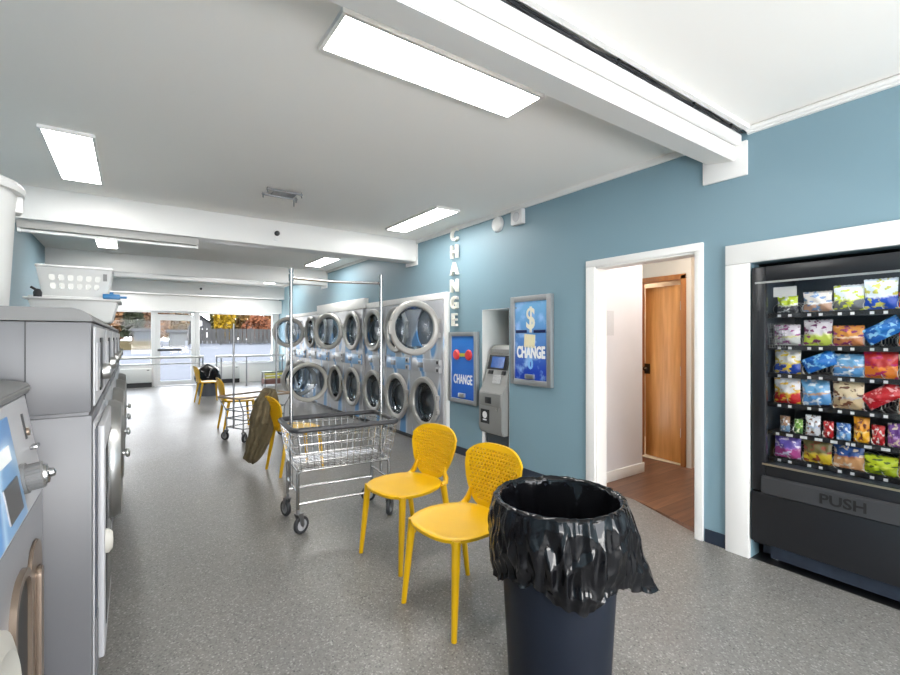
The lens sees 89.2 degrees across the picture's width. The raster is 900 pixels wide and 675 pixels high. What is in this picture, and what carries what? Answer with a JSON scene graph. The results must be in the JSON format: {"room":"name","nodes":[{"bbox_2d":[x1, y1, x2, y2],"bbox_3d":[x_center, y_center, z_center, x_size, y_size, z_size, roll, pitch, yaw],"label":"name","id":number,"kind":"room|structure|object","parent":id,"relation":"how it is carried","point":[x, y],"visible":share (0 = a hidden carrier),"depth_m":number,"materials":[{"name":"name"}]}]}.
{"room":"laundry","nodes":[
{"label":"laundry","id":0,"kind":"room"},
{"bbox_2d":[9,222,60,306],"bbox_3d":[-4.471,0.030,4.471,0.100,2.740,18.850,0,0,-35],"label":"wall","id":1,"kind":"structure","parent":0,"point":[28,251],"depth_m":5.48,"materials":[{"name":"blue paint"}]},
{"bbox_2d":[119,340,270,380],"bbox_3d":[-29.367,1.044,59.594,70.000,0.952,100.000,0,0,-35],"label":"floor","id":2,"kind":"structure","parent":0,"point":[170,372],"depth_m":27.35,"materials":[{"name":"concrete"}]},
{"bbox_2d":[119,312,145,340],"bbox_3d":[-26.287,-3.070,37.891,2.044,7.277,2.006,0,0,-35],"label":"tree","id":3,"kind":"object","parent":2,"relation":"on","point":[130,318],"visible":0.3,"depth_m":37.48,"materials":[{"name":"green plant"}]},
{"bbox_2d":[120,341,150,349],"bbox_3d":[-21.884,0.540,30.944,2.700,0.600,0.600,0,0,-35],"label":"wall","id":4,"kind":"structure","parent":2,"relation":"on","point":[125,345],"depth_m":30.96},
{"bbox_2d":[143,312,170,339],"bbox_3d":[-27.212,-2.558,41.922,3.042,6.253,2.921,0,0,-35],"label":"tree","id":5,"kind":"object","parent":2,"relation":"on","point":[163,323],"visible":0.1,"depth_m":41.62,"materials":[{"name":"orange plant"}]},
{"bbox_2d":[166,329,187,346],"bbox_3d":[-21.531,0.063,35.945,1.400,1.350,2.000,0,0,-35],"label":"shed","id":6,"kind":"object","parent":2,"relation":"on","point":[176,337],"visible":0.98,"depth_m":35.27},
{"bbox_2d":[164,313,191,338],"bbox_3d":[-29.048,-3.048,48.023,3.796,7.232,3.638,0,0,-35],"label":"tree","id":7,"kind":"object","parent":2,"relation":"on","point":[174,324],"visible":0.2,"depth_m":47.50,"materials":[{"name":"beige plant"}]},
{"bbox_2d":[212,314,235,339],"bbox_3d":[-20.806,-1.726,42.038,1.969,4.587,2.001,0,0,-35],"label":"tree","id":8,"kind":"object","parent":2,"relation":"on","point":[224,321],"visible":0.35,"depth_m":41.56,"materials":[{"name":"yellow plant"}]},
{"bbox_2d":[188,327,270,344],"bbox_3d":[-15.397,-0.114,42.917,16.160,1.500,0.140,0,0,-35],"label":"fence","id":9,"kind":"object","parent":2,"relation":"on","point":[220,336],"visible":0.33,"depth_m":40.24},
{"bbox_2d":[241,315,270,338],"bbox_3d":[-18.431,-0.808,43.721,3.025,2.752,3.060,0,0,-35],"label":"tree","id":10,"kind":"object","parent":2,"relation":"on","point":[255,322],"visible":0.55,"depth_m":43.10,"materials":[{"name":"orange plant"}]},
{"bbox_2d":[114,292,278,385],"bbox_3d":[-7.736,0.030,13.636,5.030,2.740,0.120,0,0,-35],"label":"wall","id":11,"kind":"structure","parent":0,"point":[253,370],"depth_m":14.50,"materials":[{"name":"white paint"}]},
{"bbox_2d":[156,316,194,385],"bbox_3d":[-8.018,0.388,13.351,0.990,2.005,0.115,0,0,-35],"label":"door","id":12,"kind":"structure","parent":11,"relation":"in","point":[158,318],"depth_m":13.32,"materials":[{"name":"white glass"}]},
{"bbox_2d":[153,311,197,386],"bbox_3d":[-8.045,0.315,13.390,1.120,2.170,0.130,0,0,-35],"label":"trim","id":13,"kind":"structure","parent":11,"relation":"attached to","point":[154,312],"depth_m":13.05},
{"bbox_2d":[117,294,281,313],"bbox_3d":[-7.601,-0.975,13.444,5.030,0.410,0.350,0,0,-35],"label":"trim","id":14,"kind":"structure","parent":11,"relation":"attached to","point":[133,301],"depth_m":13.38,"materials":[{"name":"white paint"}]},
{"bbox_2d":[198,312,273,365],"bbox_3d":[-6.689,0.035,14.330,2.180,1.610,0.100,0,0,-35],"label":"window","id":15,"kind":"structure","parent":11,"relation":"in","point":[199,313],"depth_m":14.35,"materials":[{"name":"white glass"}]},
{"bbox_2d":[0,0,899,287],"bbox_3d":[-2.359,-1.390,5.944,5.250,0.100,18.850,0,0,-35],"label":"ceiling","id":16,"kind":"structure","parent":0,"point":[206,105],"depth_m":2.60,"materials":[{"name":"paint"}]},
{"bbox_2d":[37,124,103,184],"bbox_3d":[-2.794,-1.329,3.404,0.290,0.022,1.140,0,0,-35],"label":"recessed light","id":17,"kind":"object","parent":16,"relation":"in","point":[74,155],"visible":1,"depth_m":3.27,"materials":[{"name":"white paint"}]},
{"bbox_2d":[262,187,302,206],"bbox_3d":[-1.548,-1.295,4.212,0.320,0.090,0.191,0,0,-35],"label":"bracket","id":18,"kind":"object","parent":16,"relation":"attached to","point":[276,193],"visible":1,"depth_m":4.21,"materials":[{"name":"metal"}]},
{"bbox_2d":[385,206,459,232],"bbox_3d":[-0.343,-1.329,5.186,0.290,0.022,1.160,0,0,-35],"label":"recessed light","id":19,"kind":"object","parent":16,"relation":"in","point":[436,213],"visible":1,"depth_m":5.10,"materials":[{"name":"white paint"}]},
{"bbox_2d":[318,7,543,118],"bbox_3d":[-0.043,-1.329,2.299,1.160,0.022,0.300,0,0,-35],"label":"recessed light","id":20,"kind":"object","parent":16,"relation":"in","point":[354,37],"visible":0.91,"depth_m":2.21,"materials":[{"name":"white paint"}]},
{"bbox_2d":[456,0,740,145],"bbox_3d":[0.111,-1.270,1.720,4.270,0.070,0.044,0,0,-35],"label":"ceiling beam","id":21,"kind":"structure","parent":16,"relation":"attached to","point":[499,11],"depth_m":2.07,"materials":[{"name":"white paint"}]},
{"bbox_2d":[501,0,742,133],"bbox_3d":[0.117,-1.312,1.703,4.261,0.029,0.028,0,0,-35],"label":"cable","id":22,"kind":"object","parent":16,"relation":"attached to","point":[523,8],"visible":0.98,"depth_m":2.15,"materials":[{"name":"black plastic"}]},
{"bbox_2d":[519,0,749,129],"bbox_3d":[0.140,-1.327,1.670,4.260,0.025,0.030,0,0,-35],"label":"trim","id":23,"kind":"structure","parent":16,"relation":"attached to","point":[541,6],"depth_m":2.14,"materials":[{"name":"white paint"}]},
{"bbox_2d":[98,381,899,674],"bbox_3d":[-1.166,1.448,6.776,8.160,0.104,18.850,0,0,-35],"label":"floor","id":24,"kind":"structure","parent":0,"point":[210,576],"depth_m":2.56,"materials":[{"name":"stone"}]},
{"bbox_2d":[0,380,55,674],"bbox_3d":[-1.312,0.769,0.854,0.806,1.262,1.242,0,0,-35],"label":"washing machine","id":25,"kind":"object","parent":24,"relation":"on","point":[23,477],"visible":1,"depth_m":1.28,"materials":[{"name":"grey metal"}]},
{"bbox_2d":[0,306,113,674],"bbox_3d":[-1.856,0.647,1.736,0.938,1.505,0.814,0,0,-35],"label":"washing machine","id":26,"kind":"object","parent":24,"relation":"on","point":[59,352],"visible":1,"depth_m":1.61,"materials":[{"name":"grey metal"}]},
{"bbox_2d":[0,175,25,305],"bbox_3d":[-1.896,-0.352,1.665,0.512,0.492,0.512,0,0,-35],"label":"laundry hamper","id":27,"kind":"object","parent":26,"relation":"on","point":[12,194],"visible":0.95,"depth_m":1.74,"materials":[{"name":"white plastic"}]},
{"bbox_2d":[102,321,129,529],"bbox_3d":[-2.304,0.647,2.424,0.990,1.505,0.814,0,0,-35],"label":"washing machine","id":28,"kind":"object","parent":24,"relation":"on","point":[117,452],"visible":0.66,"depth_m":2.47,"materials":[{"name":"grey metal"}]},
{"bbox_2d":[109,325,130,528],"bbox_3d":[-2.773,0.647,3.097,0.990,1.505,0.814,0,0,-35],"label":"washing machine","id":29,"kind":"object","parent":24,"relation":"on","point":[117,393],"visible":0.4,"depth_m":3.23,"materials":[{"name":"grey metal"}]},
{"bbox_2d":[22,295,121,323],"bbox_3d":[-2.698,-0.194,3.300,0.524,0.176,0.450,0,0,-35],"label":"tote","id":30,"kind":"object","parent":29,"relation":"on","point":[105,310],"visible":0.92,"depth_m":3.17,"materials":[{"name":"plastic"}]},
{"bbox_2d":[34,263,113,297],"bbox_3d":[-2.709,-0.391,3.316,0.422,0.215,0.347,0,0,-35],"label":"laundry basket","id":31,"kind":"object","parent":30,"relation":"on","point":[71,278],"visible":0.95,"depth_m":3.21,"materials":[{"name":"white plastic"}]},
{"bbox_2d":[113,327,130,448],"bbox_3d":[-3.242,0.647,3.769,0.990,1.505,0.814,0,0,-35],"label":"washing machine","id":32,"kind":"object","parent":24,"relation":"on","point":[120,383],"visible":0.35,"depth_m":4.00,"materials":[{"name":"grey metal"}]},
{"bbox_2d":[119,368,151,387],"bbox_3d":[-8.966,1.140,12.604,1.210,0.520,0.164,0,0,-35],"label":"heater","id":33,"kind":"object","parent":24,"relation":"on","point":[136,378],"visible":0.52,"depth_m":12.71,"materials":[{"name":"white metal"}]},
{"bbox_2d":[118,356,203,366],"bbox_3d":[-7.581,0.949,12.025,1.980,0.902,0.098,0,0,-35],"label":"handrail","id":34,"kind":"object","parent":24,"relation":"on","point":[157,357],"visible":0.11,"depth_m":12.03,"materials":[{"name":"metal"}]},
{"bbox_2d":[194,364,220,395],"bbox_3d":[-5.858,1.015,11.024,0.586,0.770,0.584,0,0,-35],"label":"trash can","id":35,"kind":"object","parent":24,"relation":"on","point":[207,371],"visible":0.73,"depth_m":10.85,"materials":[{"name":"plastic"}]},
{"bbox_2d":[193,366,221,404],"bbox_3d":[-5.226,1.002,9.821,0.540,0.797,0.478,0,0,-41],"label":"chair","id":36,"kind":"object","parent":24,"relation":"on","point":[196,370],"visible":0.98,"depth_m":9.67,"materials":[{"name":"yellow plastic"}]},
{"bbox_2d":[215,366,239,382],"bbox_3d":[-7.014,1.140,13.965,1.030,0.520,0.164,0,0,-35],"label":"heater","id":37,"kind":"object","parent":24,"relation":"on","point":[227,371],"visible":0.52,"depth_m":14.03,"materials":[{"name":"white metal"}]},
{"bbox_2d":[216,378,254,431],"bbox_3d":[-3.289,1.002,6.992,0.540,0.797,0.478,0,0,-38],"label":"chair","id":38,"kind":"object","parent":24,"relation":"on","point":[220,384],"visible":0.77,"depth_m":6.85,"materials":[{"name":"yellow plastic"}]},
{"bbox_2d":[216,354,283,387],"bbox_3d":[-5.789,0.949,13.275,1.910,0.902,0.098,0,0,-35],"label":"handrail","id":39,"kind":"object","parent":24,"relation":"on","point":[257,355],"visible":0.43,"depth_m":13.19,"materials":[{"name":"metal"}]},
{"bbox_2d":[217,324,288,442],"bbox_3d":[-2.729,0.608,6.413,0.529,1.585,0.886,0,0,31],"label":"cart","id":40,"kind":"object","parent":24,"relation":"on","point":[224,435],"visible":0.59,"depth_m":6.20,"materials":[{"name":"silver metal"}]},
{"bbox_2d":[265,396,323,477],"bbox_3d":[-1.667,1.002,4.841,0.540,0.797,0.478,0,0,-41],"label":"chair","id":41,"kind":"object","parent":24,"relation":"on","point":[275,411],"visible":0.66,"depth_m":4.68,"materials":[{"name":"yellow plastic"}]},
{"bbox_2d":[243,388,278,464],"bbox_3d":[-1.994,0.942,4.846,0.452,0.801,0.311,0,0,34],"label":"jacket","id":42,"kind":"object","parent":41,"relation":"on","point":[261,426],"visible":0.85,"depth_m":4.73,"materials":[{"name":"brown fabric"}]},
{"bbox_2d":[286,314,330,409],"bbox_3d":[-2.540,0.463,9.105,1.570,1.875,0.793,0,0,-35],"label":"dryer","id":43,"kind":"object","parent":24,"relation":"on","point":[322,366],"visible":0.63,"depth_m":8.86,"materials":[{"name":"grey metal"}]},
{"bbox_2d":[313,311,344,411],"bbox_3d":[-1.930,0.463,8.606,1.141,1.875,0.766,0,0,-35],"label":"dryer","id":44,"kind":"object","parent":24,"relation":"on","point":[336,373],"visible":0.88,"depth_m":8.39,"materials":[{"name":"grey metal"}]},
{"bbox_2d":[278,268,398,533],"bbox_3d":[-0.875,0.441,3.571,0.827,1.919,0.577,0,0,-30],"label":"cart","id":45,"kind":"object","parent":24,"relation":"on","point":[301,523],"visible":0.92,"depth_m":3.47,"materials":[{"name":"silver metal"}]},
{"bbox_2d":[280,415,396,471],"bbox_3d":[-0.875,0.804,3.571,0.794,0.292,0.544,0,0,-30],"label":"wire basket","id":46,"kind":"object","parent":45,"relation":"on","point":[290,458],"depth_m":3.47,"materials":[{"name":"silver metal"}]},
{"bbox_2d":[342,309,366,421],"bbox_3d":[-1.368,0.463,8.056,0.848,1.875,0.766,0,0,-35],"label":"dryer","id":47,"kind":"object","parent":24,"relation":"on","point":[354,375],"visible":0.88,"depth_m":7.83,"materials":[{"name":"grey metal"}]},
{"bbox_2d":[359,423,456,576],"bbox_3d":[-0.263,1.002,2.996,0.540,0.797,0.478,0,0,-45],"label":"chair","id":48,"kind":"object","parent":24,"relation":"on","point":[437,456],"visible":0.99,"depth_m":3.02,"materials":[{"name":"yellow plastic"}]},
{"bbox_2d":[401,442,522,643],"bbox_3d":[0.075,1.002,2.408,0.540,0.797,0.478,0,0,-40],"label":"chair","id":49,"kind":"object","parent":24,"relation":"on","point":[462,522],"visible":0.81,"depth_m":2.43,"materials":[{"name":"yellow plastic"}]},
{"bbox_2d":[488,475,659,674],"bbox_3d":[0.457,1.016,1.853,0.619,0.768,0.576,0,0,-35],"label":"trash can","id":50,"kind":"object","parent":24,"relation":"on","point":[562,549],"visible":1,"depth_m":1.65,"materials":[{"name":"black plastic"}]},
{"bbox_2d":[279,85,899,609],"bbox_3d":[-0.514,0.080,7.231,0.970,2.840,18.850,0,0,-35],"label":"wall","id":51,"kind":"structure","parent":0,"point":[836,167],"depth_m":3.46,"materials":[{"name":"blue paint"}]},
{"bbox_2d":[16,219,198,249],"bbox_3d":[-3.287,-1.000,4.486,1.420,0.105,0.140,0,0,-35],"label":"fluorescent light fixture","id":52,"kind":"object","parent":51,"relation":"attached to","point":[29,226],"visible":1,"depth_m":4.39,"materials":[{"name":"metal"}]},
{"bbox_2d":[77,278,283,299],"bbox_3d":[-6.200,-1.195,11.434,5.030,0.290,0.250,0,0,-35],"label":"trim","id":53,"kind":"structure","parent":51,"relation":"attached to","point":[118,285],"depth_m":11.21,"materials":[{"name":"white paint"}]},
{"bbox_2d":[45,247,325,286],"bbox_3d":[-4.312,-1.195,8.081,4.290,0.290,0.250,0,0,-35],"label":"trim","id":54,"kind":"structure","parent":51,"relation":"attached to","point":[120,263],"depth_m":7.72,"materials":[{"name":"white paint"}]},
{"bbox_2d":[15,185,415,263],"bbox_3d":[-2.288,-1.195,5.177,4.290,0.290,0.250,0,0,-35],"label":"beam","id":55,"kind":"structure","parent":51,"relation":"attached to","point":[39,204],"depth_m":4.83,"materials":[{"name":"white paint"}]},
{"bbox_2d":[286,292,449,427],"bbox_3d":[-2.082,0.372,8.554,0.090,2.055,7.145,0,0,-35],"label":"trim","id":56,"kind":"structure","parent":51,"relation":"attached to","point":[362,303],"depth_m":6.04,"materials":[{"name":"white paint"}]},
{"bbox_2d":[449,332,478,405],"bbox_3d":[0.151,0.355,5.378,0.060,0.840,0.550,0,0,-35],"label":"sign","id":57,"kind":"object","parent":51,"relation":"attached to","point":[463,346],"visible":0.98,"depth_m":5.35,"materials":[{"name":"plastic"}]},
{"bbox_2d":[482,308,508,469],"bbox_3d":[0.785,0.570,5.150,0.720,1.860,0.550,0,0,-35],"label":"wall niche","id":58,"kind":"object","parent":51,"relation":"in","point":[495,322],"visible":0.13,"depth_m":5.19,"materials":[{"name":"white paint"}]},
{"bbox_2d":[479,345,508,458],"bbox_3d":[0.646,0.743,5.053,0.560,1.315,0.390,0,0,-35],"label":"machine","id":59,"kind":"object","parent":58,"relation":"in","point":[494,391],"visible":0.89,"depth_m":4.90,"materials":[{"name":"silver metal"}]},
{"bbox_2d":[480,392,499,407],"bbox_3d":[0.432,0.670,4.903,0.022,0.140,0.340,0,0,-35],"label":"tray","id":60,"kind":"object","parent":59,"relation":"on","point":[487,399],"depth_m":4.88,"materials":[{"name":"grey metal"}]},
{"bbox_2d":[329,0,734,164],"bbox_3d":[0.055,-1.243,1.818,4.290,0.194,0.180,0,0,-35],"label":"ceiling beam","id":61,"kind":"structure","parent":51,"relation":"attached to","point":[451,26],"depth_m":1.98,"materials":[{"name":"white paint"}]},
{"bbox_2d":[510,293,553,387],"bbox_3d":[0.790,0.030,4.464,0.057,0.880,0.550,0,0,-35],"label":"sign","id":62,"kind":"object","parent":51,"relation":"attached to","point":[532,316],"visible":1,"depth_m":4.44,"materials":[{"name":"plastic"}]},
{"bbox_2d":[455,445,724,548],"bbox_3d":[2.237,1.355,2.432,0.008,0.090,7.830,0,0,-35],"label":"baseboard","id":63,"kind":"structure","parent":51,"relation":"attached to","point":[712,537],"depth_m":3.11,"materials":[{"name":"blue plastic"}]},
{"bbox_2d":[284,74,899,286],"bbox_3d":[0.085,-1.317,5.485,0.046,0.045,15.300,0,0,-35],"label":"trim","id":64,"kind":"structure","parent":51,"relation":"attached to","point":[893,81],"depth_m":3.28,"materials":[{"name":"white paint"}]},
{"bbox_2d":[586,242,703,540],"bbox_3d":[1.512,0.372,3.572,0.152,2.055,0.980,0,0,-35],"label":"trim","id":65,"kind":"structure","parent":51,"relation":"attached to","point":[596,270],"depth_m":3.86,"materials":[{"name":"white paint"}]},
{"bbox_2d":[703,140,747,185],"bbox_3d":[1.819,-1.150,3.021,0.020,0.220,0.275,0,0,-35],"label":"trim","id":66,"kind":"structure","parent":51,"relation":"attached to","point":[712,173],"depth_m":2.99,"materials":[{"name":"white paint"}]},
{"bbox_2d":[725,220,899,558],"bbox_3d":[2.187,0.400,2.485,0.030,2.000,1.275,0,0,-35],"label":"trim","id":67,"kind":"structure","parent":51,"relation":"attached to","point":[739,258],"depth_m":2.91,"materials":[{"name":"white paint"}]},
{"bbox_2d":[751,252,899,601],"bbox_3d":[2.518,0.480,2.720,0.857,1.840,0.970,0,0,-35],"label":"vending machine","id":68,"kind":"object","parent":51,"relation":"in","point":[837,523],"visible":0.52,"depth_m":2.69,"materials":[{"name":"black metal"}]},
{"bbox_2d":[774,377,800,403],"bbox_3d":[2.136,0.335,2.883,0.071,0.162,0.133,0,0,-11],"label":"snack bag","id":69,"kind":"object","parent":68,"relation":"on","point":[785,388],"visible":0.93,"depth_m":2.87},
{"bbox_2d":[774,324,800,344],"bbox_3d":[2.134,-0.014,2.884,0.058,0.135,0.142,0,0,-26],"label":"snack bag","id":70,"kind":"object","parent":68,"relation":"on","point":[792,332],"visible":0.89,"depth_m":2.86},
{"bbox_2d":[775,350,800,373],"bbox_3d":[2.138,0.154,2.887,0.060,0.151,0.143,0,0,-35],"label":"snack bag","id":71,"kind":"object","parent":68,"relation":"on","point":[785,359],"visible":0.94,"depth_m":2.87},
{"bbox_2d":[775,435,800,459],"bbox_3d":[2.137,0.686,2.887,0.061,0.151,0.142,0,0,-26],"label":"snack bag","id":72,"kind":"object","parent":68,"relation":"on","point":[790,446],"visible":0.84,"depth_m":2.87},
{"bbox_2d":[778,295,797,312],"bbox_3d":[2.136,-0.207,2.886,0.062,0.114,0.106,0,0,-16],"label":"snack bag","id":73,"kind":"object","parent":68,"relation":"on","point":[790,303],"visible":0.9,"depth_m":2.87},
{"bbox_2d":[805,414,820,436],"bbox_3d":[2.204,0.533,2.768,0.047,0.128,0.065,0,0,-5],"label":"pack","id":74,"kind":"object","parent":68,"relation":"on","point":[812,421],"visible":0.98,"depth_m":2.76},
{"bbox_2d":[801,380,831,404],"bbox_3d":[2.224,0.333,2.768,0.060,0.169,0.158,0,0,-26],"label":"snack bag","id":75,"kind":"object","parent":68,"relation":"on","point":[814,391],"visible":0.94,"depth_m":2.75,"materials":[{"name":"plastic"}]},
{"bbox_2d":[803,290,831,311],"bbox_3d":[2.223,-0.215,2.757,0.059,0.130,0.143,0,0,-30],"label":"snack bag","id":76,"kind":"object","parent":68,"relation":"on","point":[818,300],"visible":0.91,"depth_m":2.74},
{"bbox_2d":[803,439,832,465],"bbox_3d":[2.224,0.688,2.758,0.061,0.146,0.143,0,0,-39],"label":"snack bag","id":77,"kind":"object","parent":68,"relation":"on","point":[814,451],"visible":0.86,"depth_m":2.74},
{"bbox_2d":[804,319,832,345],"bbox_3d":[2.229,-0.028,2.761,0.059,0.162,0.143,0,0,-41],"label":"snack bag","id":78,"kind":"object","parent":68,"relation":"on","point":[820,331],"visible":0.95,"depth_m":2.75,"materials":[{"name":"plastic"}]},
{"bbox_2d":[800,351,837,373],"bbox_3d":[2.225,0.145,2.743,0.058,0.160,0.197,0,0,-40],"label":"snack bag","id":79,"kind":"object","parent":68,"relation":"on","point":[825,359],"visible":0.98,"depth_m":2.73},
{"bbox_2d":[768,448,899,484],"bbox_3d":[2.487,0.771,2.697,0.454,0.030,0.900,0,0,-35],"label":"shelf","id":80,"kind":"object","parent":68,"relation":"attached to","point":[884,479],"depth_m":2.67,"materials":[{"name":"black metal"}]},
{"bbox_2d":[768,423,899,453],"bbox_3d":[2.487,0.606,2.697,0.454,0.030,0.900,0,0,-35],"label":"shelf","id":81,"kind":"object","parent":68,"relation":"attached to","point":[773,429],"depth_m":2.72,"materials":[{"name":"black metal"}]},
{"bbox_2d":[768,399,899,419],"bbox_3d":[2.487,0.426,2.697,0.454,0.030,0.900,0,0,-35],"label":"shelf","id":82,"kind":"object","parent":68,"relation":"attached to","point":[886,412],"depth_m":2.66,"materials":[{"name":"black metal"}]},
{"bbox_2d":[768,371,899,384],"bbox_3d":[2.487,0.239,2.697,0.454,0.030,0.900,0,0,-35],"label":"shelf","id":83,"kind":"object","parent":68,"relation":"attached to","point":[817,375],"depth_m":2.69,"materials":[{"name":"black metal"}]},
{"bbox_2d":[768,345,899,351],"bbox_3d":[2.487,0.063,2.697,0.454,0.030,0.900,0,0,-35],"label":"shelf","id":84,"kind":"object","parent":68,"relation":"attached to","point":[804,348],"depth_m":2.67,"materials":[{"name":"black plastic"}]},
{"bbox_2d":[768,308,899,317],"bbox_3d":[2.487,-0.140,2.697,0.454,0.030,0.900,0,0,-35],"label":"shelf","id":85,"kind":"object","parent":68,"relation":"attached to","point":[873,313],"depth_m":2.75,"materials":[{"name":"black metal"}]},
{"bbox_2d":[836,422,850,440],"bbox_3d":[2.288,0.546,2.650,0.040,0.103,0.068,0,0,-41],"label":"pack","id":86,"kind":"object","parent":68,"relation":"on","point":[843,429],"visible":0.98,"depth_m":2.64},
{"bbox_2d":[833,381,864,410],"bbox_3d":[2.305,0.335,2.637,0.063,0.162,0.142,0,0,-26],"label":"snack bag","id":87,"kind":"object","parent":68,"relation":"on","point":[845,393],"visible":0.98,"depth_m":2.62,"materials":[{"name":"plastic"}]},
{"bbox_2d":[833,284,864,310],"bbox_3d":[2.308,-0.228,2.639,0.060,0.156,0.143,0,0,-33],"label":"snack bag","id":88,"kind":"object","parent":68,"relation":"on","point":[845,295],"visible":0.93,"depth_m":2.63,"materials":[{"name":"plastic"}]},
{"bbox_2d":[833,444,864,471],"bbox_3d":[2.312,0.680,2.642,0.061,0.162,0.143,0,0,-31],"label":"snack bag","id":89,"kind":"object","parent":68,"relation":"on","point":[845,456],"visible":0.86,"depth_m":2.63,"materials":[{"name":"plastic"}]},
{"bbox_2d":[833,354,864,377],"bbox_3d":[2.308,0.162,2.640,0.061,0.135,0.142,0,0,-25],"label":"snack bag","id":90,"kind":"object","parent":68,"relation":"on","point":[852,364],"visible":0.98,"depth_m":2.62,"materials":[{"name":"plastic"}]},
{"bbox_2d":[833,325,864,345],"bbox_3d":[2.307,-0.009,2.639,0.059,0.124,0.143,0,0,-30],"label":"snack bag","id":91,"kind":"object","parent":68,"relation":"on","point":[844,335],"visible":0.94,"depth_m":2.62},
{"bbox_2d":[854,416,869,443],"bbox_3d":[2.333,0.523,2.584,0.046,0.148,0.062,0,0,-6],"label":"pack","id":92,"kind":"object","parent":68,"relation":"on","point":[861,424],"visible":0.99,"depth_m":2.58},
{"bbox_2d":[872,424,884,445],"bbox_3d":[2.372,0.541,2.527,0.045,0.113,0.046,0,0,8],"label":"pack","id":93,"kind":"object","parent":68,"relation":"on","point":[878,431],"visible":1,"depth_m":2.52},
{"bbox_2d":[862,315,899,345],"bbox_3d":[2.385,-0.039,2.513,0.059,0.172,0.197,0,0,-31],"label":"snack bag","id":94,"kind":"object","parent":68,"relation":"on","point":[890,326],"visible":1,"depth_m":2.50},
{"bbox_2d":[862,384,899,409],"bbox_3d":[2.386,0.320,2.517,0.062,0.177,0.194,0,0,-43],"label":"snack bag","id":95,"kind":"object","parent":68,"relation":"on","point":[886,393],"visible":0.94,"depth_m":2.50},
{"bbox_2d":[864,277,898,309],"bbox_3d":[2.386,-0.239,2.524,0.060,0.178,0.143,0,0,-40],"label":"snack bag","id":96,"kind":"object","parent":68,"relation":"on","point":[878,292],"visible":0.94,"depth_m":2.51,"materials":[{"name":"plastic"}]},
{"bbox_2d":[864,352,898,378],"bbox_3d":[2.384,0.154,2.522,0.059,0.151,0.143,0,0,-31],"label":"snack bag","id":97,"kind":"object","parent":68,"relation":"on","point":[876,363],"visible":0.94,"depth_m":2.51,"materials":[{"name":"plastic"}]},
{"bbox_2d":[864,453,898,477],"bbox_3d":[2.385,0.707,2.523,0.057,0.109,0.142,0,0,-26],"label":"snack bag","id":98,"kind":"object","parent":68,"relation":"on","point":[875,464],"visible":1,"depth_m":2.51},
{"bbox_2d":[887,423,899,447],"bbox_3d":[2.416,0.531,2.466,0.045,0.133,0.072,0,0,-13],"label":"pack","id":99,"kind":"object","parent":68,"relation":"on","point":[893,429],"visible":0.98,"depth_m":2.47},
{"bbox_2d":[607,265,641,471],"bbox_3d":[1.560,0.100,4.502,1.010,2.600,0.100,0,0,-35],"label":"wall","id":100,"kind":"structure","parent":0,"point":[624,284],"depth_m":4.58,"materials":[{"name":"white paint"}]},
{"bbox_2d":[607,462,643,482],"bbox_3d":[1.599,1.350,4.459,1.025,0.100,0.015,0,0,-35],"label":"baseboard","id":101,"kind":"structure","parent":100,"relation":"attached to","point":[617,474],"depth_m":4.56,"materials":[{"name":"white paint"}]},
{"bbox_2d":[645,280,680,435],"bbox_3d":[2.769,0.050,5.076,3.651,2.700,2.440,0,0,-35],"label":"wall","id":102,"kind":"structure","parent":0,"point":[652,285],"depth_m":6.45,"materials":[{"name":"beige paint"}]},
{"bbox_2d":[642,257,693,468],"bbox_3d":[2.031,0.100,5.269,0.640,2.600,1.280,0,0,-35],"label":"wall","id":103,"kind":"structure","parent":0,"point":[680,266],"depth_m":4.90,"materials":[{"name":"beige paint"}]},
{"bbox_2d":[643,284,680,463],"bbox_3d":[2.430,0.402,5.218,0.099,1.973,0.514,0,0,-26],"label":"door","id":104,"kind":"structure","parent":103,"relation":"in","point":[662,368],"depth_m":5.21,"materials":[{"name":"orange wood"}]},
{"bbox_2d":[642,273,685,466],"bbox_3d":[2.411,0.355,5.192,0.125,2.090,0.610,0,0,-35],"label":"trim","id":105,"kind":"structure","parent":103,"relation":"attached to","point":[677,277],"depth_m":4.94,"materials":[{"name":"brown wood"}]},
{"bbox_3d":[-1.638,0.450,8.843,0.970,2.100,7.180,0,0,-35],"label":"wall","id":106,"kind":"structure","parent":0,"visible":0},
{"bbox_2d":[272,316,306,397],"bbox_3d":[-3.371,0.463,10.425,1.494,1.875,0.766,0,0,-35],"label":"dryer","id":107,"kind":"object","parent":106,"relation":"on","point":[300,378],"visible":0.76,"depth_m":10.15,"materials":[{"name":"grey metal"}]},
{"bbox_2d":[285,317,295,390],"bbox_3d":[-3.548,0.463,11.243,0.848,1.875,0.766,0,0,-35],"label":"dryer","id":108,"kind":"object","parent":106,"relation":"on","point":[287,323],"visible":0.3,"depth_m":10.90,"materials":[{"name":"grey metal"}]},
{"bbox_2d":[280,315,317,403],"bbox_3d":[-2.937,0.463,9.786,1.512,1.875,0.766,0,0,-35],"label":"dryer","id":109,"kind":"object","parent":106,"relation":"on","point":[311,390],"visible":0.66,"depth_m":9.65,"materials":[{"name":"grey metal"}]},
{"bbox_2d":[362,306,387,428],"bbox_3d":[-0.898,0.463,7.443,0.848,1.875,0.766,0,0,-35],"label":"dryer","id":110,"kind":"object","parent":106,"relation":"on","point":[370,328],"visible":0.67,"depth_m":7.29,"materials":[{"name":"grey metal"}]},
{"bbox_2d":[383,305,412,437],"bbox_3d":[-0.457,0.463,6.810,0.848,1.875,0.766,0,0,-35],"label":"dryer","id":111,"kind":"object","parent":106,"relation":"on","point":[398,386],"visible":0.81,"depth_m":6.58,"materials":[{"name":"grey metal"}]},
{"bbox_2d":[388,299,443,436],"bbox_3d":[-0.280,0.463,5.992,1.493,1.875,0.766,0,0,-35],"label":"dryer","id":112,"kind":"object","parent":106,"relation":"on","point":[426,397],"visible":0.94,"depth_m":5.82,"materials":[{"name":"grey metal"}]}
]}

